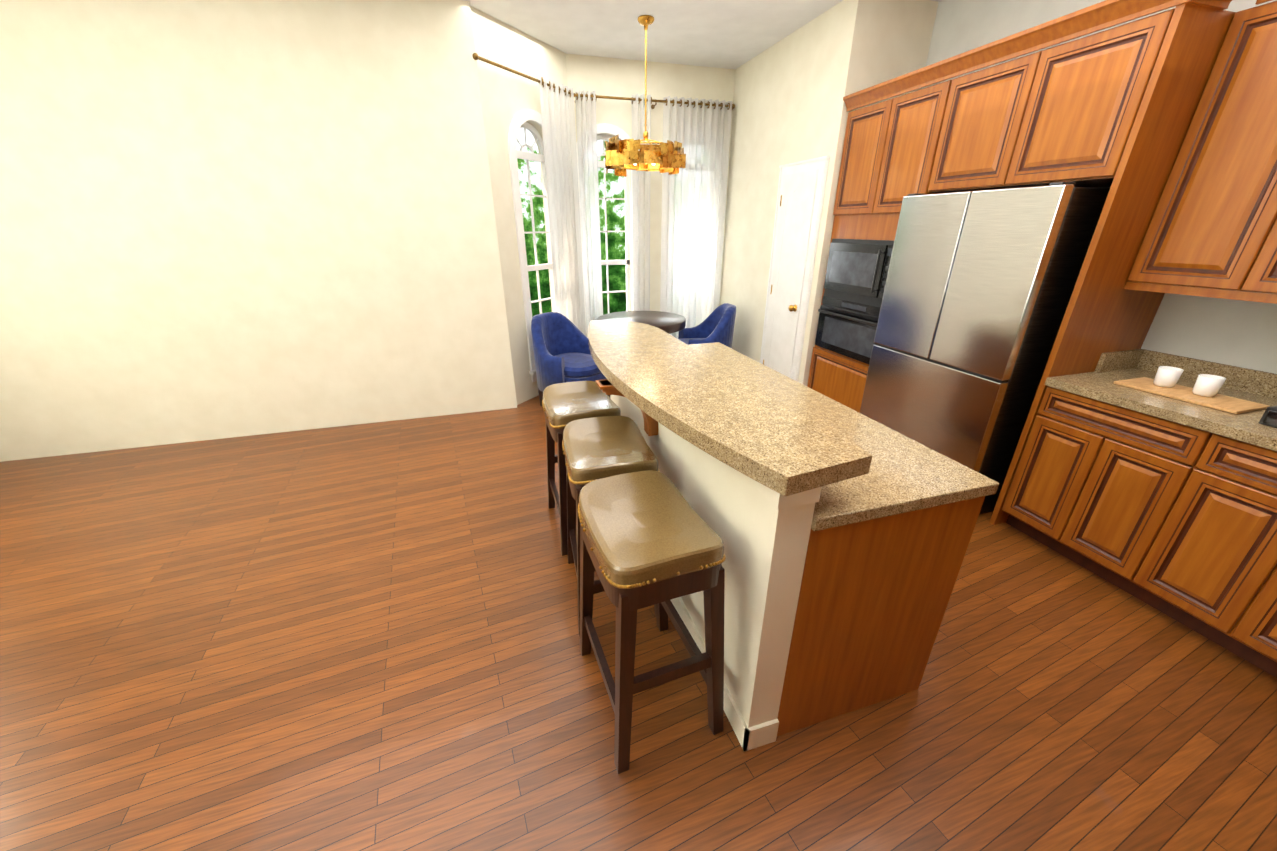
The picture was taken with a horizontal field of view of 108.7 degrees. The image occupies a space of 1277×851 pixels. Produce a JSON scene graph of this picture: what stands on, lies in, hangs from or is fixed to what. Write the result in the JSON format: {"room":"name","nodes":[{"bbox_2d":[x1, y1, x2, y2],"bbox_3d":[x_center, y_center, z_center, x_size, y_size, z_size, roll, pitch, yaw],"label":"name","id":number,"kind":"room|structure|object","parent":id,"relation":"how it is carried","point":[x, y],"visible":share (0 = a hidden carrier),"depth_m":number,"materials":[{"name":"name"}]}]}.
{"room":"kitchen","nodes":[
{"label":"kitchen","id":0,"kind":"room"},
{"bbox_2d":[0,0,538,461],"bbox_3d":[-3.059,-1.404,3.453,4.295,3.100,0.174,-7,24,-15],"label":"wall","id":1,"kind":"structure","parent":0,"point":[228,218],"depth_m":3.39,"materials":[{"name":"beige paint"}]},
{"bbox_2d":[508,25,583,311],"bbox_3d":[-1.036,-1.832,4.416,1.007,3.100,0.690,-7,24,-15],"label":"wall","id":2,"kind":"structure","parent":0,"point":[532,57],"depth_m":4.01,"materials":[{"name":"beige paint"}]},
{"bbox_2d":[472,53,734,338],"bbox_3d":[-0.108,-1.761,4.600,2.551,2.785,0.988,-7,24,-15],"label":"curtain","id":3,"kind":"object","parent":2,"relation":"attached to","point":[694,191],"visible":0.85,"depth_m":4.81,"materials":[{"name":"white fabric"}]},
{"bbox_2d":[0,395,1276,850],"bbox_3d":[-0.820,0.920,2.034,7.900,0.050,7.480,-7,24,-15],"label":"floor","id":4,"kind":"structure","parent":0,"point":[358,637],"depth_m":1.73,"materials":[{"name":"brown wood"}]},
{"bbox_2d":[531,312,610,405],"bbox_3d":[-0.639,-0.619,4.431,0.716,0.860,0.734,-7,24,-15],"label":"armchair","id":5,"kind":"object","parent":4,"relation":"on","point":[562,353],"visible":0.73,"depth_m":4.31,"materials":[{"name":"fabric"}]},
{"bbox_2d":[542,381,620,555],"bbox_3d":[-0.311,0.209,2.585,0.407,0.810,0.527,-7,24,-15],"label":"bar stool","id":6,"kind":"object","parent":4,"relation":"on","point":[564,404],"visible":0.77,"depth_m":2.42,"materials":[{"name":"beige leather"}]},
{"bbox_2d":[562,416,659,635],"bbox_3d":[-0.130,0.422,2.094,0.415,0.810,0.533,-7,24,-15],"label":"bar stool","id":7,"kind":"object","parent":4,"relation":"on","point":[595,448],"visible":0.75,"depth_m":1.93,"materials":[{"name":"beige leather"}]},
{"bbox_2d":[597,311,685,333],"bbox_3d":[0.030,-0.758,4.870,0.920,0.760,0.920,-7,24,-15],"label":"round dining table","id":8,"kind":"object","parent":4,"relation":"on","point":[668,322],"visible":0.31,"depth_m":4.69,"materials":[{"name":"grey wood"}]},
{"bbox_2d":[578,470,725,773],"bbox_3d":[0.024,0.634,1.604,0.389,0.810,0.514,-9,25,-19],"label":"bar stool","id":9,"kind":"object","parent":4,"relation":"on","point":[649,538],"visible":1,"depth_m":1.41,"materials":[{"name":"beige leather"}]},
{"bbox_2d":[678,303,735,348],"bbox_3d":[0.670,-0.884,5.027,0.732,0.860,0.691,-7,24,-15],"label":"armchair","id":10,"kind":"object","parent":4,"relation":"on","point":[717,324],"visible":0.35,"depth_m":4.85,"materials":[{"name":"fabric"}]},
{"bbox_2d":[611,395,820,751],"bbox_3d":[0.139,0.263,2.200,0.122,1.016,1.915,-7,24,-15],"label":"half wall","id":11,"kind":"structure","parent":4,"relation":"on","point":[761,531],"depth_m":1.45,"materials":[{"name":"paint"}]},
{"bbox_2d":[596,379,657,435],"bbox_3d":[-0.047,-0.074,2.031,0.262,0.260,0.092,-7,24,-15],"label":"corbel","id":12,"kind":"object","parent":11,"relation":"attached to","point":[606,386],"visible":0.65,"depth_m":2.03,"materials":[{"name":"brown wood"}]},
{"bbox_2d":[588,320,872,496],"bbox_3d":[0.089,-0.262,2.059,0.486,0.054,2.135,-7,24,-15],"label":"bar","id":13,"kind":"object","parent":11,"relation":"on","point":[710,406],"visible":1,"depth_m":1.49,"materials":[{"name":"beige stone"}]},
{"bbox_2d":[777,496,984,735],"bbox_3d":[0.703,0.549,1.718,0.638,0.870,0.503,-7,24,-15],"label":"base cabinet","id":14,"kind":"object","parent":4,"relation":"on","point":[874,598],"visible":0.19,"depth_m":1.44,"materials":[{"name":"brown wood"}]},
{"bbox_2d":[689,342,998,530],"bbox_3d":[0.506,-0.137,2.152,0.648,0.040,1.925,-7,24,-15],"label":"countertop","id":15,"kind":"structure","parent":14,"relation":"on","point":[906,474],"depth_m":1.47,"materials":[{"name":"beige stone"}]},
{"bbox_2d":[860,182,1109,513],"bbox_3d":[2.145,-0.474,2.888,0.785,1.802,0.910,-7,24,-15],"label":"refrigerator","id":16,"kind":"object","parent":4,"relation":"on","point":[979,288],"visible":0.75,"depth_m":2.53,"materials":[{"name":"metal"}]},
{"bbox_2d":[807,0,1234,524],"bbox_3d":[2.111,-0.933,3.083,0.696,2.488,1.934,-7,24,-15],"label":"kitchen cabinet","id":17,"kind":"object","parent":4,"relation":"on","point":[1114,109],"visible":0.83,"depth_m":2.26,"materials":[{"name":"brown wood"}]},
{"bbox_2d":[815,238,893,363],"bbox_3d":[1.655,-0.961,3.532,0.090,0.875,0.773,-7,24,-15],"label":"wall oven","id":18,"kind":"object","parent":17,"relation":"in","point":[854,283],"visible":0.65,"depth_m":3.53,"materials":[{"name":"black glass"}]},
{"bbox_2d":[1002,386,1214,593],"bbox_3d":[2.491,0.270,2.340,0.638,0.870,0.614,-7,24,-15],"label":"base cabinet","id":19,"kind":"object","parent":4,"relation":"on","point":[1096,483],"depth_m":2.19,"materials":[{"name":"brown wood"}]},
{"bbox_2d":[1044,349,1276,450],"bbox_3d":[2.634,0.009,1.667,0.653,0.140,1.680,-7,24,-15],"label":"countertop","id":20,"kind":"structure","parent":19,"relation":"on","point":[1256,386],"depth_m":1.96,"materials":[{"name":"beige stone"}]},
{"bbox_2d":[1114,377,1269,413],"bbox_3d":[2.482,-0.144,2.077,0.220,0.014,0.420,-7,24,-15],"label":"serving tray","id":21,"kind":"object","parent":20,"relation":"on","point":[1229,404],"visible":0.85,"depth_m":2.01,"materials":[{"name":"brown wood"}]},
{"bbox_2d":[1153,366,1183,387],"bbox_3d":[2.470,-0.226,2.140,0.080,0.085,0.080,-7,24,-15],"label":"coffee cup","id":22,"kind":"object","parent":21,"relation":"on","point":[1167,376],"visible":1,"depth_m":2.12,"materials":[{"name":"white ceramic"}]},
{"bbox_2d":[1192,374,1225,396],"bbox_3d":[2.513,-0.175,2.022,0.080,0.085,0.080,-7,24,-15],"label":"coffee cup","id":23,"kind":"object","parent":21,"relation":"on","point":[1207,385],"visible":1,"depth_m":2.01,"materials":[{"name":"white ceramic"}]},
{"bbox_2d":[1259,406,1276,427],"bbox_3d":[2.641,0.009,1.655,0.390,0.068,0.370,-7,24,-15],"label":"cooktop","id":24,"kind":"object","parent":20,"relation":"on","point":[1269,417],"visible":1,"depth_m":1.75,"materials":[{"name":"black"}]},
{"bbox_2d":[1130,434,1276,677],"bbox_3d":[2.669,0.508,1.791,0.638,0.870,0.634,-7,24,-15],"label":"base cabinet","id":25,"kind":"object","parent":4,"relation":"on","point":[1175,521],"depth_m":1.82,"materials":[{"name":"brown wood"}]},
{"bbox_2d":[584,55,734,310],"bbox_3d":[-0.009,-2.139,5.112,2.064,3.100,0.180,-7,24,-15],"label":"wall","id":26,"kind":"structure","parent":0,"point":[616,77],"depth_m":4.60,"materials":[{"name":"beige paint"}]},
{"bbox_2d":[463,0,940,68],"bbox_3d":[-0.833,-1.992,0.768,7.900,0.100,7.480,-7,24,-15],"label":"ceiling","id":27,"kind":"structure","parent":0,"point":[731,34],"depth_m":3.66,"materials":[{"name":"paint"}]},
{"bbox_2d":[605,15,685,176],"bbox_3d":[0.056,-2.654,3.732,0.714,1.054,0.705,-7,24,-15],"label":"ring chandelier","id":28,"kind":"object","parent":27,"relation":"hanging from","point":[621,156],"visible":1,"depth_m":3.70,"materials":[{"name":"gold metal"}]},
{"bbox_2d":[720,0,937,385],"bbox_3d":[1.560,-1.961,4.686,0.680,3.100,1.960,-7,24,-15],"label":"wall","id":29,"kind":"structure","parent":0,"point":[792,90],"depth_m":3.91,"materials":[{"name":"beige paint"}]},
{"bbox_2d":[763,170,818,377],"bbox_3d":[1.355,-1.212,4.284,0.086,2.028,0.482,-7,24,-15],"label":"pantry door","id":30,"kind":"structure","parent":29,"relation":"in","point":[797,200],"depth_m":4.17,"materials":[{"name":"white paint"}]},
{"bbox_2d":[760,155,829,381],"bbox_3d":[1.387,-1.250,4.276,0.028,2.125,0.671,-7,24,-15],"label":"door frame","id":31,"kind":"structure","parent":29,"relation":"attached to","point":[820,164],"depth_m":4.01,"materials":[{"name":"white wood"}]},
{"bbox_2d":[921,0,1276,373],"bbox_3d":[2.825,-0.854,2.126,0.150,3.100,4.510,-7,24,-15],"label":"wall","id":32,"kind":"structure","parent":0,"point":[1240,333],"depth_m":2.34,"materials":[{"name":"paint"}]},
{"bbox_2d":[1126,0,1276,295],"bbox_3d":[2.591,-1.121,1.902,0.348,1.030,0.383,-7,24,-15],"label":"upper cabinet","id":33,"kind":"object","parent":32,"relation":"attached to","point":[1211,232],"depth_m":1.89,"materials":[{"name":"brown wood"}]},
{"bbox_2d":[1240,220,1276,299],"bbox_3d":[2.701,-0.975,1.565,0.348,1.030,0.384,-7,24,-15],"label":"upper cabinet","id":34,"kind":"object","parent":32,"relation":"attached to","point":[1263,280],"depth_m":1.82,"materials":[{"name":"brown wood"}]},
{"label":"outside","id":35,"kind":"structure","parent":0,"visible":0},
{"bbox_2d":[516,128,625,316],"bbox_3d":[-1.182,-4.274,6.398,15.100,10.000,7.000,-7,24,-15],"label":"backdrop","id":36,"kind":"structure","parent":35,"point":[615,186],"depth_m":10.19,"materials":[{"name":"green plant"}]}
]}

